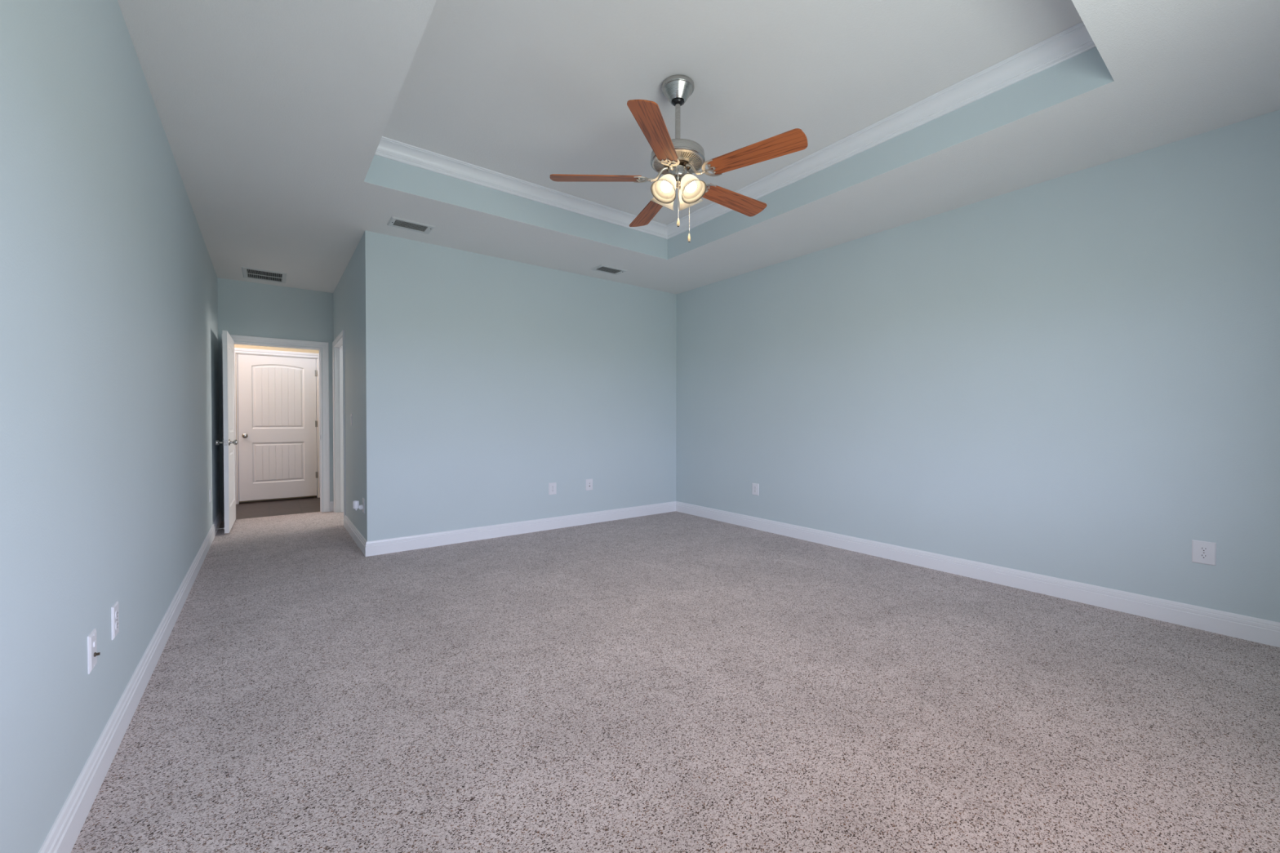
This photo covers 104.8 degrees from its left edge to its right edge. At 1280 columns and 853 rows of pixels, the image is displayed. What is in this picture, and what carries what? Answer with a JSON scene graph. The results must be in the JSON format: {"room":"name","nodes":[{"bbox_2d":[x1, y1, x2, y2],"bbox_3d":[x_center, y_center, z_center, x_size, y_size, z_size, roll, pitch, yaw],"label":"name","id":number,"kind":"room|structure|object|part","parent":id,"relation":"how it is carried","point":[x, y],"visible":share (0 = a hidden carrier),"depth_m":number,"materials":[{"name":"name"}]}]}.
{"room":"empty bedroom","nodes":[
{"label":"empty bedroom","id":0,"kind":"room"},
{"bbox_2d":[0,0,219,852],"bbox_3d":[-2.462,-0.251,2.426,0.115,2.743,7.714,-1,1,-37],"label":"wall","id":1,"kind":"structure","parent":0,"point":[109,455],"depth_m":1.49,"materials":[{"name":"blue paint"}]},
{"bbox_2d":[87,628,100,674],"bbox_3d":[-1.700,0.698,1.538,0.018,0.116,0.074,-1,1,-37],"label":"cable plate","id":2,"kind":"object","parent":1,"relation":"attached to","point":[92,654],"visible":1,"depth_m":1.52,"materials":[{"name":"white plastic"}]},
{"bbox_2d":[111,600,119,639],"bbox_3d":[-1.875,0.693,1.762,0.009,0.116,0.074,-1,1,-37],"label":"wall outlet","id":3,"kind":"object","parent":1,"relation":"attached to","point":[114,609],"visible":1,"depth_m":1.75,"materials":[{"name":"white plastic"}]},
{"bbox_2d":[115,609,118,619],"bbox_3d":[-1.873,0.673,1.764,0.003,0.028,0.034,-1,1,-37],"label":"receptacle","id":4,"kind":"object","parent":3,"relation":"attached to","point":[116,611],"depth_m":1.76,"materials":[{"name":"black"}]},
{"bbox_2d":[115,620,118,630],"bbox_3d":[-1.874,0.712,1.764,0.003,0.028,0.034,-1,1,-37],"label":"receptacle","id":5,"kind":"object","parent":3,"relation":"attached to","point":[117,621],"depth_m":1.76,"materials":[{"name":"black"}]},
{"bbox_2d":[38,511,222,852],"bbox_3d":[-2.411,1.058,2.484,0.016,0.124,7.714,-1,1,-37],"label":"baseboard","id":6,"kind":"structure","parent":1,"relation":"attached to","point":[63,835],"depth_m":1.70,"materials":[{"name":"white paint"}]},
{"bbox_2d":[208,488,211,502],"bbox_3d":[-4.038,0.648,4.630,0.009,0.116,0.074,-1,1,-37],"label":"wall outlet","id":7,"kind":"object","parent":1,"relation":"attached to","point":[210,492],"visible":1,"depth_m":4.61,"materials":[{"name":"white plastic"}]},
{"bbox_2d":[217,277,333,521],"bbox_3d":[-3.323,-0.311,6.679,3.861,2.743,0.115,-1,1,-37],"label":"wall","id":8,"kind":"structure","parent":0,"point":[249,308],"depth_m":5.83,"materials":[{"name":"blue paint"}]},
{"bbox_2d":[214,330,237,533],"bbox_3d":[-4.377,0.051,5.255,0.176,2.022,0.873,0,1,-36],"label":"door","id":9,"kind":"structure","parent":8,"relation":"in","point":[229,442],"depth_m":4.99,"materials":[{"name":"white paint"}]},
{"bbox_3d":[-4.207,0.162,4.931,0.071,0.064,0.064,0,1,-36],"label":"knob","id":10,"kind":"part","parent":9,"relation":"part of","materials":[{"name":"silver metal"}]},
{"bbox_3d":[-4.122,0.161,4.992,0.071,0.064,0.064,0,1,-36],"label":"knob","id":11,"kind":"part","parent":9,"relation":"part of","materials":[{"name":"silver metal"}]},
{"bbox_2d":[221,333,329,521],"bbox_3d":[-4.337,0.010,5.908,1.028,2.120,0.134,-1,1,-37],"label":"trim","id":12,"kind":"structure","parent":8,"relation":"attached to","point":[324,409],"depth_m":6.13,"materials":[{"name":"white paint"}]},
{"bbox_2d":[329,501,333,511],"bbox_3d":[-3.873,1.005,6.201,0.052,0.124,0.016,-1,1,-37],"label":"baseboard","id":13,"kind":"structure","parent":8,"relation":"attached to","point":[331,503],"depth_m":6.19,"materials":[{"name":"white paint"}]},
{"bbox_2d":[234,344,319,503],"bbox_3d":[-5.063,-0.310,7.209,3.800,2.763,0.115,-1,1,-37],"label":"wall","id":14,"kind":"structure","parent":0,"point":[242,346],"depth_m":7.00,"materials":[{"name":"beige paint"}]},
{"bbox_2d":[234,347,319,504],"bbox_3d":[-5.203,-0.010,7.097,1.085,2.149,0.133,-1,1,-37],"label":"trim","id":15,"kind":"structure","parent":14,"relation":"attached to","point":[237,350],"depth_m":6.99,"materials":[{"name":"white paint"}]},
{"bbox_2d":[237,354,317,501],"bbox_3d":[-5.155,0.016,7.059,0.930,2.030,0.110,-1,1,-37],"label":"door","id":16,"kind":"structure","parent":14,"relation":"in","point":[277,424],"depth_m":7.05,"materials":[{"name":"white paint"}]},
{"bbox_3d":[-5.459,0.128,6.807,0.064,0.064,0.071,-1,1,-37],"label":"knob","id":17,"kind":"part","parent":16,"relation":"part of","materials":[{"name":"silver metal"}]},
{"bbox_2d":[239,495,316,502],"bbox_3d":[-5.263,-0.310,7.174,1.307,2.763,0.030,-1,1,-37],"label":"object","id":18,"kind":"structure","parent":0,"point":[311,495],"depth_m":7.17,"materials":[{"name":"beige paint"}]},
{"bbox_2d":[333,235,364,537],"bbox_3d":[-3.070,-0.291,5.259,0.115,2.743,2.456,-1,1,-37],"label":"wall","id":19,"kind":"structure","parent":0,"point":[348,295],"depth_m":4.75,"materials":[{"name":"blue paint"}]},
{"bbox_2d":[332,329,346,526],"bbox_3d":[-3.461,0.013,5.767,0.134,2.120,1.075,-1,1,-37],"label":"trim","id":20,"kind":"structure","parent":19,"relation":"attached to","point":[338,344],"depth_m":6.11,"materials":[{"name":"white paint"}]},
{"bbox_2d":[350,413,352,425],"bbox_3d":[-2.855,-0.069,4.872,0.011,0.120,0.075,-1,1,-37],"label":"light switch","id":21,"kind":"object","parent":19,"relation":"attached to","point":[351,416],"visible":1,"depth_m":4.86,"materials":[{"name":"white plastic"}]},
{"bbox_2d":[344,515,366,556],"bbox_3d":[-2.745,1.027,4.735,0.016,0.124,1.459,-1,1,-37],"label":"baseboard","id":22,"kind":"structure","parent":19,"relation":"attached to","point":[357,536],"depth_m":4.62,"materials":[{"name":"white paint"}]},
{"bbox_2d":[362,497,364,513],"bbox_3d":[-2.413,0.690,4.297,0.009,0.126,0.089,-1,1,-37],"label":"wall outlet","id":23,"kind":"object","parent":19,"relation":"attached to","point":[363,499],"visible":1,"depth_m":4.27,"materials":[{"name":"white plastic"}]},
{"bbox_2d":[352,500,363,510],"bbox_3d":[-2.447,0.685,4.271,0.076,0.082,0.048,-1,1,-37],"label":"air freshener","id":24,"kind":"object","parent":23,"relation":"attached to","point":[356,505],"visible":1,"depth_m":4.25,"materials":[{"name":"white plastic"}]},
{"bbox_2d":[364,155,667,259],"bbox_3d":[-0.799,-1.791,4.101,2.749,0.294,0.050,-1,1,-37],"label":"wall","id":25,"kind":"structure","parent":0,"point":[382,171],"depth_m":3.87,"materials":[{"name":"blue paint"}]},
{"bbox_2d":[374,136,667,239],"bbox_3d":[-0.757,-1.889,4.043,2.649,0.095,0.092,-1,1,-37],"label":"trim","id":26,"kind":"structure","parent":25,"relation":"attached to","point":[388,148],"depth_m":3.83,"materials":[{"name":"white paint"}]},
{"bbox_2d":[363,230,676,541],"bbox_3d":[-0.958,-0.287,5.241,3.465,2.743,0.115,-1,1,-37],"label":"wall","id":27,"kind":"structure","parent":0,"point":[490,382],"depth_m":4.88,"materials":[{"name":"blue paint"}]},
{"bbox_2d":[365,501,675,556],"bbox_3d":[-0.927,1.023,5.202,3.481,0.124,0.016,-1,1,-37],"label":"baseboard","id":28,"kind":"structure","parent":27,"relation":"attached to","point":[373,548],"depth_m":4.88,"materials":[{"name":"white paint"}]},
{"bbox_2d":[548,482,556,494],"bbox_3d":[-0.923,0.658,5.205,0.089,0.126,0.009,-1,1,-37],"label":"wall outlet","id":29,"kind":"object","parent":27,"relation":"attached to","point":[552,486],"visible":1,"depth_m":5.20,"materials":[{"name":"white plastic"}]},
{"bbox_2d":[586,479,592,490],"bbox_3d":[-0.561,0.647,5.474,0.089,0.126,0.013,-1,1,-37],"label":"jack plate","id":30,"kind":"object","parent":27,"relation":"attached to","point":[588,482],"visible":1,"depth_m":5.47,"materials":[{"name":"white plastic"}]},
{"bbox_2d":[71,496,1279,852],"bbox_3d":[-1.506,1.135,4.204,5.840,0.075,9.600,-1,1,-37],"label":"floor","id":31,"kind":"structure","parent":0,"point":[675,682],"depth_m":1.97,"materials":[{"name":"carpet"}]},
{"bbox_2d":[117,0,1279,293],"bbox_3d":[-1.088,-1.649,4.479,4.800,0.001,9.600,-1,1,-37],"label":"ceiling","id":32,"kind":"structure","parent":0,"point":[274,115],"depth_m":2.71,"materials":[{"name":"paint"}]},
{"bbox_2d":[241,266,287,283],"bbox_3d":[-4.126,-1.661,5.419,0.385,0.009,0.470,-1,1,-37],"label":"ceiling vent","id":33,"kind":"object","parent":32,"relation":"in","point":[248,273],"visible":1,"depth_m":5.40,"materials":[{"name":"white metal"}]},
{"bbox_2d":[386,216,435,234],"bbox_3d":[-1.868,-1.638,4.022,0.325,0.012,0.205,-1,1,-37],"label":"ceiling vent","id":34,"kind":"object","parent":32,"relation":"in","point":[397,222],"visible":1,"depth_m":4.01,"materials":[{"name":"white metal"}]},
{"bbox_2d":[591,264,626,275],"bbox_3d":[-0.325,-1.652,5.204,0.325,0.012,0.205,-1,1,-37],"label":"ceiling vent","id":35,"kind":"object","parent":32,"relation":"in","point":[602,268],"visible":1,"depth_m":5.19,"materials":[{"name":"white metal"}]},
{"bbox_2d":[382,0,1082,224],"bbox_3d":[0.188,-1.944,2.789,2.769,0.050,3.349,-1,1,-37],"label":"ceiling","id":36,"kind":"structure","parent":0,"point":[530,91],"depth_m":2.64,"materials":[{"name":"paint"}]},
{"bbox_2d":[549,74,808,242],"bbox_3d":[0.257,-1.481,2.809,1.326,0.876,1.385,-1,1,-37],"label":"ceiling fan","id":37,"kind":"object","parent":36,"relation":"hanging from","point":[677,158],"visible":1,"depth_m":2.69,"materials":[{"name":"brown wood"}]},
{"bbox_3d":[-0.246,-1.396,2.770,0.517,0.006,0.142,0,14,-1],"label":"blade","id":38,"kind":"part","parent":37,"relation":"part of","materials":[{"name":"brown wood"}]},
{"bbox_3d":[0.064,-1.402,3.211,0.142,0.006,0.517,-14,5,-18],"label":"blade","id":39,"kind":"part","parent":37,"relation":"part of","materials":[{"name":"brown wood"}]},
{"bbox_3d":[0.077,-1.390,2.338,0.142,0.006,0.517,14,5,17],"label":"blade","id":40,"kind":"part","parent":37,"relation":"part of","materials":[{"name":"brown wood"}]},
{"bbox_3d":[0.096,-1.423,2.775,0.124,0.090,0.021,0,1,-1],"label":"iron arm","id":41,"kind":"part","parent":37,"relation":"part of","materials":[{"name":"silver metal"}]},
{"bbox_3d":[0.148,-1.331,2.841,0.149,0.112,0.149,-1,33,-45],"label":"lamp shade","id":42,"kind":"part","parent":37,"relation":"part of","materials":[{"name":"white glass"}]},
{"bbox_3d":[0.148,-1.329,2.714,0.149,0.112,0.149,1,-31,45],"label":"lamp shade","id":43,"kind":"part","parent":37,"relation":"part of","materials":[{"name":"white glass"}]},
{"bbox_3d":[0.152,-1.337,2.717,0.062,0.097,0.062,1,-31,45],"label":"bulb","id":44,"kind":"part","parent":37,"relation":"part of","materials":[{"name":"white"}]},
{"bbox_3d":[0.178,-1.421,2.665,0.021,0.090,0.124,0,1,17],"label":"iron arm","id":45,"kind":"part","parent":37,"relation":"part of","materials":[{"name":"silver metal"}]},
{"bbox_2d":[652,149,703,174],"bbox_3d":[0.212,-1.473,2.776,0.288,0.018,0.288,0,1,-21],"label":"motor","id":46,"kind":"object","parent":37,"relation":"attached to","point":[686,157],"depth_m":2.72,"materials":[{"name":"silver metal"}]},
{"bbox_3d":[0.278,-1.249,2.779,0.004,0.326,0.004,-1,1,-37],"label":"pull chain","id":47,"kind":"part","parent":37,"relation":"part of","materials":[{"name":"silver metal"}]},
{"bbox_3d":[0.272,-1.337,2.717,0.062,0.097,0.062,-1,-31,-45],"label":"bulb","id":48,"kind":"part","parent":37,"relation":"part of","materials":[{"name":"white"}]},
{"bbox_3d":[0.276,-1.331,2.841,0.149,0.112,0.149,1,33,45],"label":"lamp shade","id":49,"kind":"part","parent":37,"relation":"part of","materials":[{"name":"white glass"}]},
{"bbox_3d":[0.276,-1.329,2.714,0.149,0.112,0.149,-1,-31,-45],"label":"lamp shade","id":50,"kind":"part","parent":37,"relation":"part of","materials":[{"name":"white glass"}]},
{"bbox_3d":[0.307,-1.421,2.709,0.124,0.090,0.021,1,1,35],"label":"iron arm","id":51,"kind":"part","parent":37,"relation":"part of","materials":[{"name":"silver metal"}]},
{"bbox_3d":[0.579,-1.399,3.052,0.517,0.006,0.142,-1,-12,-37],"label":"blade","id":52,"kind":"part","parent":37,"relation":"part of","materials":[{"name":"brown wood"}]},
{"bbox_3d":[0.587,-1.391,2.512,0.517,0.006,0.142,1,-12,35],"label":"blade","id":53,"kind":"part","parent":37,"relation":"part of","materials":[{"name":"brown wood"}]},
{"bbox_2d":[667,46,1114,259],"bbox_3d":[1.265,-1.781,3.604,0.050,0.294,3.229,-1,1,-37],"label":"wall","id":54,"kind":"structure","parent":0,"point":[1086,71],"depth_m":2.95,"materials":[{"name":"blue paint"}]},
{"bbox_2d":[666,21,1095,239],"bbox_3d":[1.208,-1.879,3.560,0.092,0.095,3.229,-1,1,-37],"label":"trim","id":55,"kind":"structure","parent":54,"relation":"attached to","point":[1075,40],"depth_m":2.94,"materials":[{"name":"white paint"}]},
{"bbox_2d":[675,109,1279,622],"bbox_3d":[2.054,-0.269,4.220,0.115,2.743,5.142,-1,1,-37],"label":"wall","id":56,"kind":"structure","parent":0,"point":[1075,376],"depth_m":3.31,"materials":[{"name":"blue paint"}]},
{"bbox_2d":[751,483,759,495],"bbox_3d":[1.224,0.667,5.229,0.009,0.126,0.089,-1,1,-37],"label":"wall outlet","id":57,"kind":"object","parent":56,"relation":"attached to","point":[755,486],"visible":1,"depth_m":5.22,"materials":[{"name":"white plastic"}]},
{"bbox_2d":[675,501,1279,647],"bbox_3d":[2.000,1.041,4.199,0.016,0.124,5.142,-1,1,-37],"label":"baseboard","id":58,"kind":"structure","parent":56,"relation":"attached to","point":[1258,630],"depth_m":3.30,"materials":[{"name":"white paint"}]},
{"bbox_2d":[1191,539,1216,565],"bbox_3d":[3.115,0.698,2.721,0.009,0.126,0.089,-1,1,-37],"label":"wall outlet","id":59,"kind":"object","parent":56,"relation":"attached to","point":[1202,552],"visible":1,"depth_m":2.72,"materials":[{"name":"white plastic"}]},
{"bbox_2d":[1199,553,1208,559],"bbox_3d":[3.113,0.717,2.720,0.003,0.028,0.034,-1,1,-37],"label":"receptacle","id":60,"kind":"object","parent":59,"relation":"attached to","point":[1202,556],"depth_m":2.72,"materials":[{"name":"white plastic"}]},
{"bbox_2d":[1199,546,1208,551],"bbox_3d":[3.113,0.678,2.720,0.003,0.028,0.034,-1,1,-37],"label":"receptacle","id":61,"kind":"object","parent":59,"relation":"attached to","point":[1202,548],"depth_m":2.72,"materials":[{"name":"white plastic"}]}
]}

